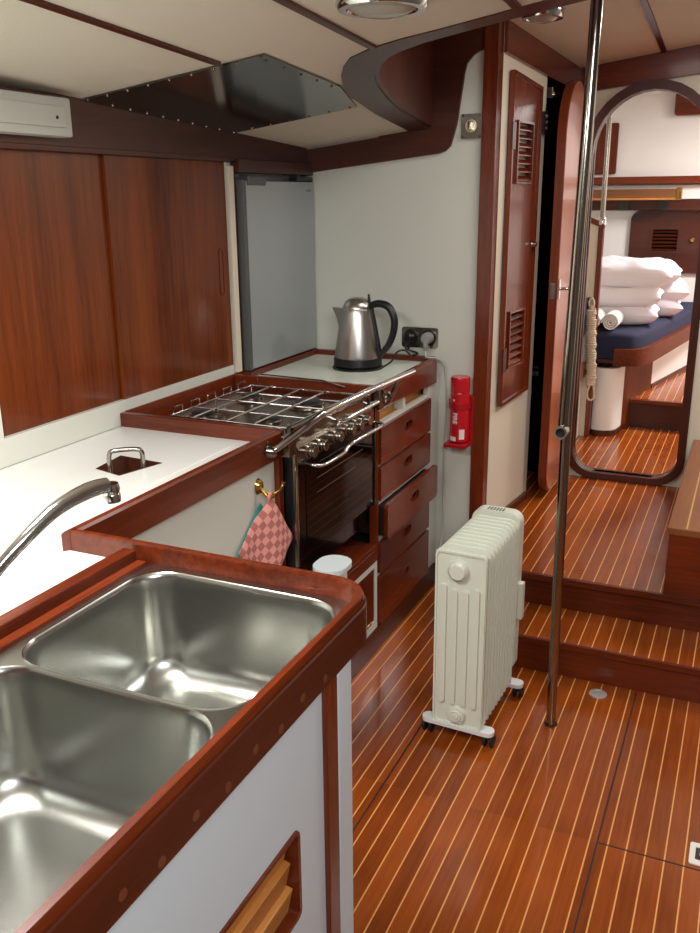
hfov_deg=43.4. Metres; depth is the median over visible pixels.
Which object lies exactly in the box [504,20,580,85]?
trim
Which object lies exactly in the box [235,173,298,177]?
wall
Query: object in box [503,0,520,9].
trim
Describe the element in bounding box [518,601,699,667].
step
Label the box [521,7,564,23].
recessed light
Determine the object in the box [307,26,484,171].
trim
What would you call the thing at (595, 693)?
deck plate
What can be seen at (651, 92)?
ceiling
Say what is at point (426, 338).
power cord
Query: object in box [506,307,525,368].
vent
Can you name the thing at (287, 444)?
grab rail
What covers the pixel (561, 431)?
post
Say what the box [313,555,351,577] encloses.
waste bin
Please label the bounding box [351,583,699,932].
floor
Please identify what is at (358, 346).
electric kettle
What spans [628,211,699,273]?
hatch
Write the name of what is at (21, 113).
strip light
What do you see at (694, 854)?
floor latch
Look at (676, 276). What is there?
pillow
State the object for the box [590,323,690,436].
bed base
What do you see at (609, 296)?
pillow
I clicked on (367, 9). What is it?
recessed light
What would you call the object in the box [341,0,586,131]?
trim
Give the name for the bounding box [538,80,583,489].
door
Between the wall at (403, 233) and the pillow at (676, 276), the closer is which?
the wall at (403, 233)
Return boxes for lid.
[0,431,230,508]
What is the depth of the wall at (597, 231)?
4.57 m
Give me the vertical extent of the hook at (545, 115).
0.080 m
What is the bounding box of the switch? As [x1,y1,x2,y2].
[461,113,481,138]
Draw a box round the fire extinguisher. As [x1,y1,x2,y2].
[444,375,473,448]
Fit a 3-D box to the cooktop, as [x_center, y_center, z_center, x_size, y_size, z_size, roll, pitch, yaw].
[-0.264,-0.172,2.661,0.480,0.031,0.545,7,19,23]
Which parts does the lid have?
handle plate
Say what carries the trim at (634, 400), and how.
attached to the floor at (672, 389)
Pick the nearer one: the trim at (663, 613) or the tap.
the tap
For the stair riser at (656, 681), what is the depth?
2.79 m
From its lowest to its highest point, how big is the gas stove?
0.480 m
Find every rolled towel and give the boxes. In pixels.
[598,308,605,325]
[601,310,623,329]
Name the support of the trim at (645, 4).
attached to the ceiling at (626, 31)
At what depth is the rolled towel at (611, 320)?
4.67 m
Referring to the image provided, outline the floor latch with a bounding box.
[688,842,699,866]
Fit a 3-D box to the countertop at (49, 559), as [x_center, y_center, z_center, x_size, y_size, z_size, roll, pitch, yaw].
[-0.876,0.260,1.282,0.715,0.071,2.567,7,19,23]
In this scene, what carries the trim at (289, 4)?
attached to the ceiling at (43, 50)
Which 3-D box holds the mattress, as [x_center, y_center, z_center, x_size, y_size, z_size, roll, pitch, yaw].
[1.505,-0.884,5.455,1.215,0.138,1.630,7,19,23]
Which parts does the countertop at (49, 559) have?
fiddle rail, fiddle rail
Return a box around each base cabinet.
[0,529,366,932]
[131,457,285,565]
[311,540,434,679]
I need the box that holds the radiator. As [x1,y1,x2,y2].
[422,505,524,747]
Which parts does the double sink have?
bowl, bowl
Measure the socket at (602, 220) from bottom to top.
0.038 m
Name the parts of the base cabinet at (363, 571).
sill, rail, frame, door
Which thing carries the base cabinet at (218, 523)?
on the floor at (463, 835)
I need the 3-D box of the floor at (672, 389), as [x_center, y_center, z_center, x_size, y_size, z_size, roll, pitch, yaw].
[2.253,-0.519,5.406,2.700,0.015,1.455,7,19,23]
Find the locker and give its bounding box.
[674,94,699,115]
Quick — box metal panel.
[81,53,355,132]
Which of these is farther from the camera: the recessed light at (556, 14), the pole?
the recessed light at (556, 14)
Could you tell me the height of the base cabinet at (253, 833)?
0.919 m
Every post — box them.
[554,0,603,439]
[598,113,612,224]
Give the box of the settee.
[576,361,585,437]
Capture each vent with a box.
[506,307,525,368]
[514,120,534,183]
[648,227,681,253]
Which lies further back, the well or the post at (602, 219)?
the post at (602, 219)
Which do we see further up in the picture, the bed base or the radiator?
the bed base
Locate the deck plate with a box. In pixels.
[589,689,606,698]
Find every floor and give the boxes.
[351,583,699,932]
[514,424,679,592]
[592,362,685,401]
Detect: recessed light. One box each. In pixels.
[335,0,428,19]
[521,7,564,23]
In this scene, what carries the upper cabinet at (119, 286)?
attached to the wall at (236, 174)
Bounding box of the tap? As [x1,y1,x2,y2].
[0,478,120,576]
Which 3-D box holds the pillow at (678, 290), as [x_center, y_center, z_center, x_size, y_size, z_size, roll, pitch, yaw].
[1.765,-1.080,5.311,0.532,0.152,0.361,5,18,18]
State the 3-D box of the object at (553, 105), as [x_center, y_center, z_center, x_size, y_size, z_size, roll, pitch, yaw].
[0.716,-0.773,3.800,0.355,1.760,0.420,7,19,23]
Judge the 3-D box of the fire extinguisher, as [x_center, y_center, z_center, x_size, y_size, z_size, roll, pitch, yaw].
[0.410,-0.206,3.295,0.105,0.266,0.094,7,19,23]
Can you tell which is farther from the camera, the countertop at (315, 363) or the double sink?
the countertop at (315, 363)
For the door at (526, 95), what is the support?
in the wall at (508, 423)
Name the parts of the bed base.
panel, panel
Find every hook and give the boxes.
[255,478,284,498]
[541,111,548,133]
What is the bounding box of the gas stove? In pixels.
[168,373,383,570]
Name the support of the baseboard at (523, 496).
attached to the wall at (508, 423)
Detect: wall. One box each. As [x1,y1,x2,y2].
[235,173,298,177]
[300,50,483,563]
[486,31,547,506]
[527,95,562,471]
[569,74,699,486]
[578,217,604,436]
[591,92,699,301]
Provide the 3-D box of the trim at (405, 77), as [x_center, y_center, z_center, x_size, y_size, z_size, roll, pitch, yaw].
[0.768,-1.161,1.779,0.810,0.699,2.603,-13,21,-36]
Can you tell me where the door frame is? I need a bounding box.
[570,79,699,484]
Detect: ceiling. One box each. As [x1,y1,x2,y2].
[0,0,541,147]
[510,0,699,67]
[632,91,668,97]
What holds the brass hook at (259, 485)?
attached to the base cabinet at (218, 523)
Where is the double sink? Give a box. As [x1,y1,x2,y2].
[0,564,348,932]
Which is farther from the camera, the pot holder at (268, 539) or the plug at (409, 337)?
the plug at (409, 337)
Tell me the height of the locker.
0.195 m
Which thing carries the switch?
attached to the wall at (403, 233)
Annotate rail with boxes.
[262,369,415,461]
[592,187,682,210]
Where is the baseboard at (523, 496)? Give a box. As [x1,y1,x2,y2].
[505,491,526,508]
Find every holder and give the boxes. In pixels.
[237,503,263,557]
[238,492,292,565]
[546,87,555,98]
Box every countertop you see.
[0,412,283,614]
[241,348,436,405]
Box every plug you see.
[403,332,414,348]
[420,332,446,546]
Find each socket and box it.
[402,326,437,348]
[598,217,606,224]
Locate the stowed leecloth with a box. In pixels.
[593,184,699,198]
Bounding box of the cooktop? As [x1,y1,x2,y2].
[168,389,370,434]
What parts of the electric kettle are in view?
spout, lid, handle, power cord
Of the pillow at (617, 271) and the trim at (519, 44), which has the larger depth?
the pillow at (617, 271)
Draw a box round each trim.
[20,0,220,65]
[273,0,376,49]
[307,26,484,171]
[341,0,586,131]
[353,692,699,932]
[375,41,432,126]
[469,21,504,519]
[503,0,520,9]
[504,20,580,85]
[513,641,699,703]
[518,634,699,675]
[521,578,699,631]
[547,44,699,95]
[591,400,681,430]
[592,200,699,210]
[593,176,699,184]
[631,398,682,406]
[640,0,666,52]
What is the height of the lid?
0.052 m
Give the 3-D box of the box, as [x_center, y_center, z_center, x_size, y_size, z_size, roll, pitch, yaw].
[1.862,0.225,3.105,1.320,0.236,1.164,7,19,23]
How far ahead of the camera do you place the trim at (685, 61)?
3.54 m
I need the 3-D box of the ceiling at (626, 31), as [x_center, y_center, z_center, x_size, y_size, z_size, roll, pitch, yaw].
[1.131,-1.464,2.371,2.550,0.545,2.250,7,19,23]
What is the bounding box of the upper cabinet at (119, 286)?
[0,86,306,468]
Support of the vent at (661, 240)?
attached to the hatch
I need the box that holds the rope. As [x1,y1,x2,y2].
[585,297,596,400]
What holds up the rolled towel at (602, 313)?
on the mattress
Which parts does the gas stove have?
trim, guard rail, knob, knob, control panel, oven door, knob, glass, door handle, knob, knob, knob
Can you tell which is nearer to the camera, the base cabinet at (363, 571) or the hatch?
the base cabinet at (363, 571)
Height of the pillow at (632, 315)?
0.135 m
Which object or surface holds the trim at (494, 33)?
attached to the wall at (403, 233)
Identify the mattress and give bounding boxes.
[596,302,692,358]
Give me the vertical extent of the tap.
0.204 m
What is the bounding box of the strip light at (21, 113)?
[0,89,72,137]
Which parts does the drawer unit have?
drawer, drawer, drawer, drawer, frame, drawer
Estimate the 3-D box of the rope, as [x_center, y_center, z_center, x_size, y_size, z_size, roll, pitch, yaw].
[1.265,-0.612,4.624,0.085,0.545,0.040,7,19,23]
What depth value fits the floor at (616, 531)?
3.60 m
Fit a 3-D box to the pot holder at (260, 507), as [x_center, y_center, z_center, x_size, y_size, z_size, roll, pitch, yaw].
[-0.233,0.216,2.279,0.011,0.248,0.248,7,19,23]
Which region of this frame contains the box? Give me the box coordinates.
[663,440,699,599]
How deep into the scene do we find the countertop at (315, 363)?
3.17 m
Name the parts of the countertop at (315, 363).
fiddle rail, fiddle rail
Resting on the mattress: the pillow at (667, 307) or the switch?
the pillow at (667, 307)
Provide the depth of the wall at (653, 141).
5.86 m
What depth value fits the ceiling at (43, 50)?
1.82 m
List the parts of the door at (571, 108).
lock plate, handle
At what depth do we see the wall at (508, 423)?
3.44 m
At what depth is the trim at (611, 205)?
5.92 m
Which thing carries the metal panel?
attached to the ceiling at (43, 50)
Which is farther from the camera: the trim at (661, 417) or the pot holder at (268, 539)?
the trim at (661, 417)
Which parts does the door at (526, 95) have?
knob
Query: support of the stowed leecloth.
on the trim at (611, 205)
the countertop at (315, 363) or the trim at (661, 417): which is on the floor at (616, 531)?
the trim at (661, 417)
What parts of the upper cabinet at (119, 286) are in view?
sliding door, frame, sliding door, finger pull, post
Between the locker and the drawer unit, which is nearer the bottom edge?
the drawer unit
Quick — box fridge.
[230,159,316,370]
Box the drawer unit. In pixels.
[348,375,438,623]
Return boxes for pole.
[544,0,598,726]
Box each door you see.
[497,69,543,406]
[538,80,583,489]
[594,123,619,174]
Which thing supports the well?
attached to the countertop at (315, 363)
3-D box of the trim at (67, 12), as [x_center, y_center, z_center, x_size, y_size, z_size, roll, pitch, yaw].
[-0.803,-0.641,0.898,0.016,0.142,2.448,7,19,23]
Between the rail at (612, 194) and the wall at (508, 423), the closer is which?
the wall at (508, 423)
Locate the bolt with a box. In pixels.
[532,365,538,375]
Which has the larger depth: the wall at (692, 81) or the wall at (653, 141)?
the wall at (653, 141)
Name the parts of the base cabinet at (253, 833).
rail, panel, vent frame, corner post, post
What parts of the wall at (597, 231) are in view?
cap rail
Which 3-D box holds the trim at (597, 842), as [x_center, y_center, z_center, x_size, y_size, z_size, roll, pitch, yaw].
[0.605,1.204,1.174,1.957,0.003,3.290,7,19,23]
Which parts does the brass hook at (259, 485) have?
plate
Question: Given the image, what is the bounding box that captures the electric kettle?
[332,294,417,371]
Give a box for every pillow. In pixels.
[599,285,663,306]
[599,304,659,324]
[601,255,675,287]
[642,257,681,284]
[656,299,682,316]
[660,278,689,301]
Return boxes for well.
[125,372,379,420]

